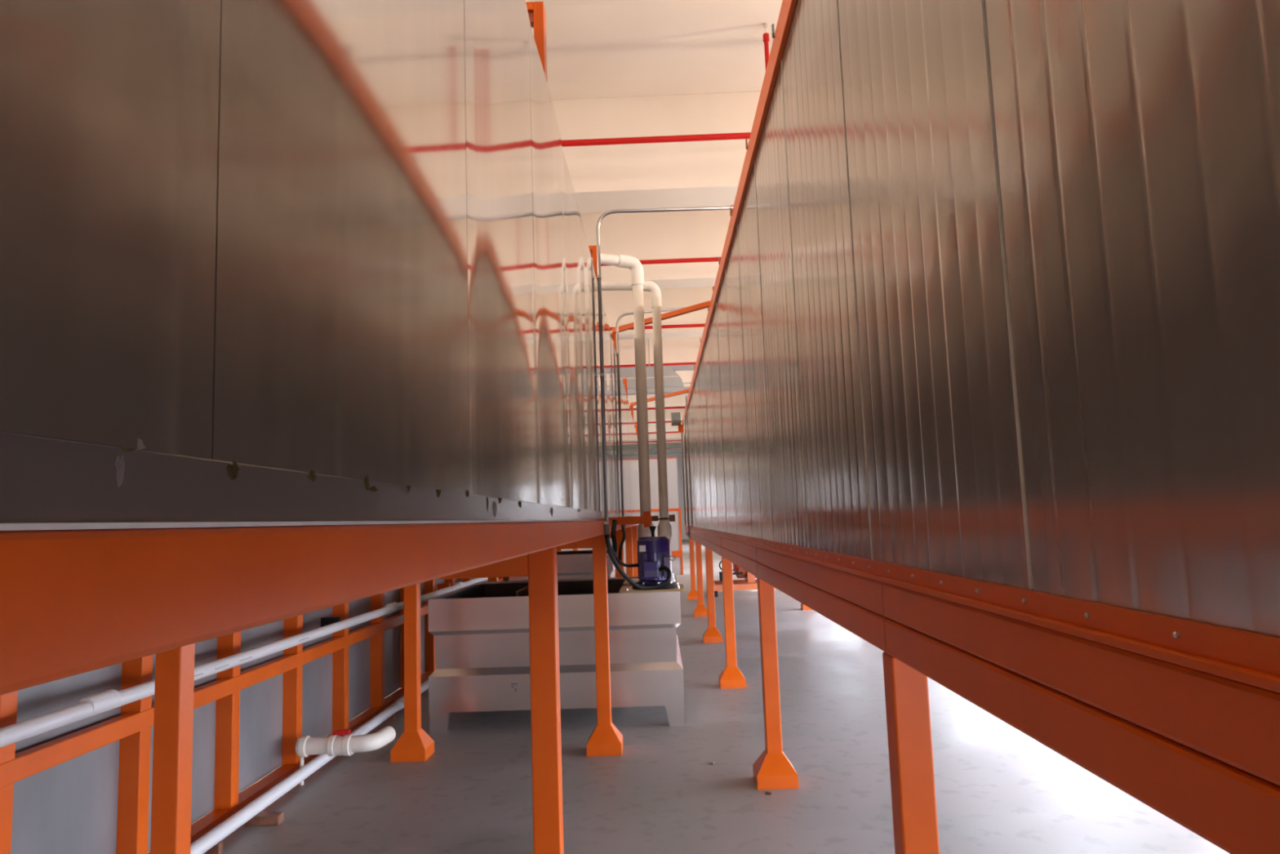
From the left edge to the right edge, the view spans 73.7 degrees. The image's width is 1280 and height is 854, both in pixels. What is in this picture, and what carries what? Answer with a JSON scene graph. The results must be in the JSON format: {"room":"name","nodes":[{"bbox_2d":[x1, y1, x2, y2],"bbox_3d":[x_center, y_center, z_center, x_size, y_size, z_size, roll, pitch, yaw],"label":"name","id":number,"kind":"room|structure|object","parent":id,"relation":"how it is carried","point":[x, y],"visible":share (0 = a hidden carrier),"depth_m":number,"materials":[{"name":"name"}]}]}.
{"room":"factory floor","nodes":[
{"label":"factory floor","id":0,"kind":"room"},
{"bbox_2d":[531,0,782,213],"bbox_3d":[-1.413,-3.426,29.074,15.000,0.200,75.600,-2,-6,1],"label":"ceiling","id":1,"kind":"structure","parent":0,"point":[678,46],"depth_m":11.84,"materials":[{"name":"paint"}]},
{"bbox_2d":[525,0,676,6],"bbox_3d":[-1.835,-4.845,8.059,14.400,1.497,0.700,-2,-6,1],"label":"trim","id":2,"kind":"structure","parent":1,"relation":"attached to","point":[546,2],"depth_m":8.27,"materials":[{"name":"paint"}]},
{"bbox_2d":[619,338,684,388],"bbox_3d":[-3.713,-2.306,24.863,9.850,2.780,0.830,-2,-6,1],"label":"ventilation duct","id":3,"kind":"object","parent":1,"relation":"hanging from","point":[671,379],"visible":0.23,"depth_m":24.29,"materials":[{"name":"grey metal"}]},
{"bbox_2d":[580,209,730,288],"bbox_3d":[-1.612,-3.726,18.396,14.400,1.497,0.700,-2,-6,1],"label":"ceiling panel","id":4,"kind":"object","parent":1,"relation":"attached to","point":[662,235],"depth_m":18.03,"materials":[{"name":"paint"}]},
{"bbox_2d":[551,91,760,211],"bbox_3d":[-1.717,-4.253,13.526,14.400,1.497,0.800,-2,-6,1],"label":"ceiling panel","id":5,"kind":"object","parent":1,"relation":"attached to","point":[707,173],"depth_m":13.11,"materials":[{"name":"paint"}]},
{"bbox_2d":[601,286,712,339],"bbox_3d":[-1.502,-3.177,23.466,14.400,1.497,0.700,-2,-6,1],"label":"ceiling panel","id":6,"kind":"object","parent":1,"relation":"attached to","point":[615,303],"depth_m":23.09,"materials":[{"name":"paint"}]},
{"bbox_2d":[613,336,702,364],"bbox_3d":[-1.393,-2.626,28.560,14.400,1.497,0.750,-2,-6,1],"label":"ceiling panel","id":7,"kind":"object","parent":1,"relation":"attached to","point":[674,349],"depth_m":28.12,"materials":[{"name":"paint"}]},
{"bbox_2d":[619,362,695,367],"bbox_3d":[-1.410,-2.680,27.686,14.360,1.579,0.084,-2,-6,1],"label":"pipe","id":8,"kind":"object","parent":1,"relation":"hanging from","point":[674,363],"visible":0.02,"depth_m":27.53,"materials":[{"name":"red metal"}]},
{"bbox_2d":[633,420,681,423],"bbox_3d":[-1.059,-0.915,43.987,14.360,1.579,0.084,-2,-6,1],"label":"pipe","id":9,"kind":"object","parent":1,"relation":"hanging from","point":[681,420],"visible":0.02,"depth_m":43.84,"materials":[{"name":"red metal"}]},
{"bbox_2d":[634,422,681,431],"bbox_3d":[-0.956,-0.431,48.837,14.400,1.497,0.750,-2,-6,1],"label":"ceiling panel","id":10,"kind":"object","parent":1,"relation":"attached to","point":[651,427],"depth_m":48.37,"materials":[{"name":"paint"}]},
{"bbox_2d":[627,392,688,408],"bbox_3d":[-1.174,-1.528,38.698,14.400,1.497,0.750,-2,-6,1],"label":"ceiling panel","id":11,"kind":"object","parent":1,"relation":"attached to","point":[679,400],"depth_m":38.23,"materials":[{"name":"paint"}]},
{"bbox_2d":[633,408,684,422],"bbox_3d":[-1.065,-0.979,43.767,14.400,1.497,0.750,-2,-6,1],"label":"ceiling panel","id":12,"kind":"object","parent":1,"relation":"attached to","point":[651,416],"depth_m":43.32,"materials":[{"name":"paint"}]},
{"bbox_2d":[633,406,685,409],"bbox_3d":[-1.177,-1.507,38.520,14.360,1.579,0.084,-2,-6,1],"label":"pipe","id":13,"kind":"object","parent":1,"relation":"hanging from","point":[673,407],"visible":0.02,"depth_m":38.37,"materials":[{"name":"red metal"}]},
{"bbox_2d":[609,286,714,330],"bbox_3d":[-1.527,-3.266,22.269,14.360,1.579,0.084,-2,-6,1],"label":"pipe","id":14,"kind":"object","parent":1,"relation":"hanging from","point":[702,324],"visible":0.02,"depth_m":22.11,"materials":[{"name":"red metal"}]},
{"bbox_2d":[648,431,678,433],"bbox_3d":[-0.943,-0.335,49.354,14.360,1.579,0.084,-2,-6,1],"label":"pipe","id":15,"kind":"object","parent":1,"relation":"hanging from","point":[676,431],"visible":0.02,"depth_m":49.20,"materials":[{"name":"red metal"}]},
{"bbox_2d":[560,23,768,146],"bbox_3d":[-1.762,-4.450,11.335,14.360,1.579,0.084,-2,-6,1],"label":"pipe","id":16,"kind":"object","parent":1,"relation":"hanging from","point":[685,138],"visible":0.27,"depth_m":11.19,"materials":[{"name":"red metal"}]},
{"bbox_2d":[648,431,681,439],"bbox_3d":[-0.846,0.118,53.906,14.400,1.497,0.750,-2,-6,1],"label":"ceiling panel","id":17,"kind":"object","parent":1,"relation":"attached to","point":[673,435],"depth_m":53.44,"materials":[{"name":"paint"}]},
{"bbox_2d":[648,439,681,443],"bbox_3d":[-0.737,0.667,58.975,14.400,1.497,0.750,-2,-6,1],"label":"trim","id":18,"kind":"structure","parent":1,"relation":"attached to","point":[670,439],"depth_m":58.52,"materials":[{"name":"paint"}]},
{"bbox_2d":[648,439,681,442],"bbox_3d":[-0.825,0.257,54.821,14.360,1.579,0.084,-2,-6,1],"label":"pipe","id":19,"kind":"object","parent":1,"relation":"hanging from","point":[681,439],"visible":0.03,"depth_m":54.66,"materials":[{"name":"red metal"}]},
{"bbox_2d":[600,204,733,266],"bbox_3d":[-1.648,-3.874,16.653,14.360,1.579,0.084,-2,-6,1],"label":"pipe","id":20,"kind":"object","parent":1,"relation":"hanging from","point":[707,259],"visible":0.02,"depth_m":16.50,"materials":[{"name":"red metal"}]},
{"bbox_2d":[675,370,693,386],"bbox_3d":[-1.283,-2.077,33.629,14.400,1.497,0.750,-2,-6,1],"label":"ceiling panel","id":21,"kind":"object","parent":1,"relation":"attached to","point":[686,376],"depth_m":33.18,"materials":[{"name":"paint"}]},
{"bbox_2d":[648,453,688,539],"bbox_3d":[-0.465,4.748,66.048,14.400,8.100,0.300,-2,-6,1],"label":"wall","id":22,"kind":"structure","parent":0,"point":[679,460],"depth_m":65.86,"materials":[{"name":"grey"}]},
{"bbox_2d":[149,539,1230,853],"bbox_3d":[5.714,4.573,28.055,28.700,0.200,75.600,-2,-6,1],"label":"floor","id":23,"kind":"structure","parent":0,"point":[999,789],"depth_m":5.23,"materials":[{"name":"grey concrete"}]},
{"bbox_2d":[0,577,509,853],"bbox_3d":[-2.263,1.297,7.957,0.104,2.500,20.000,-2,-6,1],"label":"wall","id":24,"kind":"structure","parent":23,"relation":"on","point":[83,786],"depth_m":4.62,"materials":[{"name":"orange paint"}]},
{"bbox_2d":[0,577,488,747],"bbox_3d":[-2.171,1.348,5.610,0.190,0.096,14.350,-2,-6,1],"label":"pipe","id":25,"kind":"object","parent":24,"relation":"attached to","point":[95,704],"visible":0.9,"depth_m":4.06,"materials":[{"name":"white plastic"}]},
{"bbox_2d":[240,811,284,826],"bbox_3d":[-2.095,2.173,4.735,0.210,0.050,0.070,-2,-6,1],"label":"wood block","id":26,"kind":"object","parent":23,"relation":"on","point":[274,818],"visible":0.78,"depth_m":4.70,"materials":[{"name":"brown wood"}]},
{"bbox_2d":[190,679,428,853],"bbox_3d":[-2.124,2.219,5.515,0.090,0.130,14.350,-2,-6,1],"label":"pipe","id":27,"kind":"object","parent":23,"relation":"on","point":[210,842],"visible":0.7,"depth_m":4.90,"materials":[{"name":"white plastic"}]},
{"bbox_2d":[0,0,639,853],"bbox_3d":[-0.937,0.708,8.275,1.595,3.650,23.183,-2,-6,1],"label":"tunnel","id":28,"kind":"object","parent":23,"relation":"on","point":[299,299],"visible":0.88,"depth_m":0.91,"materials":[{"name":"grey"}]},
{"bbox_2d":[121,447,133,451],"bbox_3d":[-0.368,0.013,0.616,0.001,0.010,0.019,-2,-6,1],"label":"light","id":29,"kind":"object","parent":28,"relation":"on","point":[123,449],"depth_m":0.61,"materials":[{"name":"brown"}]},
{"bbox_2d":[226,460,239,479],"bbox_3d":[-0.365,0.039,0.765,0.001,0.017,0.022,-2,-6,1],"label":"bolt","id":30,"kind":"object","parent":28,"relation":"on","point":[233,466],"depth_m":0.77,"materials":[{"name":"brown metal"}]},
{"bbox_2d":[307,469,316,481],"bbox_3d":[-0.361,0.053,0.940,0.001,0.013,0.024,-2,-6,1],"label":"bolt","id":31,"kind":"object","parent":28,"relation":"on","point":[312,473],"depth_m":0.94,"materials":[{"name":"brown metal"}]},
{"bbox_2d":[364,473,369,490],"bbox_3d":[-0.357,0.071,1.117,0.001,0.023,0.018,-2,-6,1],"label":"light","id":32,"kind":"object","parent":28,"relation":"on","point":[366,475],"depth_m":1.12,"materials":[{"name":"brown"}]},
{"bbox_2d":[368,485,377,491],"bbox_3d":[-0.357,0.082,1.139,0.001,0.008,0.036,-2,-6,1],"label":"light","id":33,"kind":"object","parent":28,"relation":"on","point":[371,488],"depth_m":1.14,"materials":[{"name":"brown"}]},
{"bbox_2d":[435,488,440,497],"bbox_3d":[-0.350,0.108,1.479,0.001,0.027,0.032,-2,-6,1],"label":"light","id":34,"kind":"object","parent":28,"relation":"on","point":[437,491],"depth_m":1.48,"materials":[{"name":"brown"}]},
{"bbox_2d":[486,496,488,511],"bbox_3d":[-0.340,0.172,1.901,0.001,0.032,0.018,-2,-6,1],"label":"light","id":35,"kind":"object","parent":28,"relation":"on","point":[486,496],"depth_m":1.90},
{"bbox_2d":[610,519,617,559],"bbox_3d":[-0.195,0.850,6.479,0.046,0.298,0.170,-2,-6,1],"label":"power cable","id":36,"kind":"object","parent":28,"relation":"hanging from","point":[614,521],"visible":0.8,"depth_m":6.43,"materials":[{"name":"black rubber"}]},
{"bbox_2d":[615,511,675,527],"bbox_3d":[0.097,0.839,7.771,0.314,0.140,0.800,-7,-8,37],"label":"support","id":37,"kind":"object","parent":28,"relation":"attached to","point":[646,519],"visible":0.88,"depth_m":7.52,"materials":[{"name":"orange paint"}]},
{"bbox_2d":[630,388,689,405],"bbox_3d":[0.364,-0.517,14.908,1.435,0.138,0.050,-8,-8,42],"label":"bar","id":38,"kind":"object","parent":28,"relation":"attached to","point":[684,391],"visible":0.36,"depth_m":14.75,"materials":[{"name":"orange paint"}]},
{"bbox_2d":[611,300,711,333],"bbox_3d":[0.237,-1.157,8.999,1.318,0.138,0.050,-6,-8,36],"label":"bar","id":39,"kind":"object","parent":28,"relation":"attached to","point":[704,304],"visible":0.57,"depth_m":8.90,"materials":[{"name":"orange paint"}]},
{"bbox_2d":[615,306,709,529],"bbox_3d":[0.286,-0.141,8.875,1.081,2.363,0.066,0,-7,-17],"label":"conduit","id":40,"kind":"object","parent":28,"relation":"attached to","point":[673,308],"visible":0.8,"depth_m":8.73,"materials":[{"name":"grey metal"}]},
{"bbox_2d":[617,527,626,564],"bbox_3d":[-0.166,1.147,8.286,0.056,0.344,0.539,-2,-6,3],"label":"power cable","id":41,"kind":"object","parent":40,"relation":"hanging from","point":[623,540],"visible":0.95,"depth_m":8.17,"materials":[{"name":"black rubber"}]},
{"bbox_2d":[595,205,733,534],"bbox_3d":[0.223,-0.422,5.953,1.015,2.293,0.060,-2,-6,0],"label":"conduit","id":42,"kind":"object","parent":28,"relation":"attached to","point":[606,526],"visible":0.98,"depth_m":5.99,"materials":[{"name":"grey metal"}]},
{"bbox_2d":[604,534,671,589],"bbox_3d":[-0.087,1.014,6.363,0.245,0.460,1.150,-5,-7,23],"label":"power cable","id":43,"kind":"object","parent":42,"relation":"hanging from","point":[611,554],"visible":1,"depth_m":6.61,"materials":[{"name":"black rubber"}]},
{"bbox_2d":[295,725,395,785],"bbox_3d":[-1.900,2.112,5.526,0.558,0.330,0.290,-2,-6,1],"label":"valve","id":44,"kind":"object","parent":23,"relation":"on","point":[344,744],"visible":0.99,"depth_m":5.42,"materials":[{"name":"white plastic"}]},
{"bbox_2d":[428,575,684,733],"bbox_3d":[-0.645,1.933,7.675,2.000,1.065,1.954,-2,-6,1],"label":"tank","id":45,"kind":"object","parent":23,"relation":"on","point":[480,630],"visible":0.73,"depth_m":6.74,"materials":[{"name":"grey plastic"}]},
{"bbox_2d":[591,253,653,538],"bbox_3d":[-0.409,-0.118,7.742,1.120,3.040,0.155,1,-7,-27],"label":"riser pipe","id":46,"kind":"object","parent":45,"relation":"attached to","point":[632,263],"visible":0.48,"depth_m":7.95,"materials":[{"name":"plastic"}]},
{"bbox_2d":[601,280,671,572],"bbox_3d":[-0.366,0.006,8.121,1.274,2.871,0.133,-1,-6,-8],"label":"riser pipe","id":47,"kind":"object","parent":45,"relation":"attached to","point":[664,528],"visible":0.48,"depth_m":8.20,"materials":[{"name":"plastic"}]},
{"bbox_2d":[618,526,684,593],"bbox_3d":[0.090,1.075,7.010,0.515,0.514,0.510,-2,-6,1],"label":"motor","id":48,"kind":"object","parent":45,"relation":"on","point":[653,552],"visible":0.86,"depth_m":6.91,"materials":[{"name":"blue metal"}]},
{"bbox_2d":[608,534,635,567],"bbox_3d":[-0.156,0.943,6.444,0.100,0.290,1.155,-3,-6,10],"label":"power cable","id":49,"kind":"object","parent":48,"relation":"attached to","point":[618,560],"visible":0.75,"depth_m":6.59,"materials":[{"name":"black rubber"}]},
{"bbox_2d":[508,549,615,580],"bbox_3d":[-1.186,2.583,13.725,1.620,1.120,1.810,-2,-6,1],"label":"tank","id":50,"kind":"object","parent":23,"relation":"on","point":[571,564],"visible":0.27,"depth_m":12.89,"materials":[{"name":"grey plastic"}]},
{"bbox_2d":[561,457,683,574],"bbox_3d":[-2.115,2.797,25.850,6.660,3.385,2.100,-2,-6,1],"label":"enclosure","id":51,"kind":"object","parent":23,"relation":"on","point":[672,472],"visible":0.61,"depth_m":24.88,"materials":[{"name":"stainless steel"},{"name":"orange paint"}]},
{"bbox_2d":[713,560,776,596],"bbox_3d":[2.524,2.887,18.004,2.200,1.190,1.320,-2,-6,1],"label":"machine skid","id":52,"kind":"object","parent":23,"relation":"on","point":[749,582],"visible":0.23,"depth_m":17.55,"materials":[{"name":"orange paint"}]},
{"bbox_2d":[680,0,1279,853],"bbox_3d":[2.130,0.488,7.801,2.893,3.775,23.415,-2,-6,1],"label":"tunnel","id":53,"kind":"object","parent":23,"relation":"on","point":[985,381],"visible":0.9,"depth_m":1.42,"materials":[{"name":"grey metal"}]},
{"bbox_2d":[671,412,683,432],"bbox_3d":[0.815,-0.097,18.580,0.260,0.440,0.150,-2,-6,1],"label":"junction box","id":54,"kind":"object","parent":53,"relation":"attached to","point":[675,416],"visible":0.98,"depth_m":18.52,"materials":[{"name":"grey metal"}]},
{"bbox_2d":[683,416,692,539],"bbox_3d":[0.978,0.972,16.505,0.297,2.385,0.091,-8,-9,43],"label":"conduit","id":55,"kind":"object","parent":53,"relation":"attached to","point":[688,535],"visible":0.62,"depth_m":16.55,"materials":[{"name":"grey"}]},
{"bbox_2d":[685,395,693,527],"bbox_3d":[0.844,0.582,14.607,0.039,2.250,0.020,-2,-6,1],"label":"pipe","id":56,"kind":"object","parent":53,"relation":"attached to","point":[686,396],"visible":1,"depth_m":14.60,"materials":[{"name":"grey"}]},
{"bbox_3d":[-8.615,0.963,28.755,0.300,8.100,75.600,-2,-6,1],"label":"wall","id":57,"kind":"structure","parent":0,"visible":0},
{"bbox_2d":[619,364,695,370],"bbox_3d":[-1.414,-1.654,25.336,14.360,0.130,0.250,-2,-6,1],"label":"cable tray","id":58,"kind":"object","parent":57,"relation":"attached to","point":[675,367],"visible":0.02,"depth_m":25.17,"materials":[{"name":"grey"}]},
{"bbox_2d":[627,386,689,395],"bbox_3d":[-1.412,-0.941,24.027,14.360,0.130,0.300,-2,-6,1],"label":"cable tray","id":59,"kind":"object","parent":57,"relation":"attached to","point":[651,390],"visible":0.02,"depth_m":23.84,"materials":[{"name":"grey metal"}]},
{"bbox_2d":[648,442,681,448],"bbox_3d":[-1.036,0.996,41.365,14.360,0.250,0.400,-2,-6,1],"label":"cable tray","id":60,"kind":"object","parent":57,"relation":"attached to","point":[668,445],"visible":0.02,"depth_m":41.13,"materials":[{"name":"grey metal"}]},
{"bbox_2d":[648,448,681,453],"bbox_3d":[-0.821,1.583,52.363,14.360,0.250,0.400,-2,-6,1],"label":"cable tray","id":61,"kind":"object","parent":57,"relation":"attached to","point":[668,451],"visible":0.02,"depth_m":52.12,"materials":[{"name":"grey metal"}]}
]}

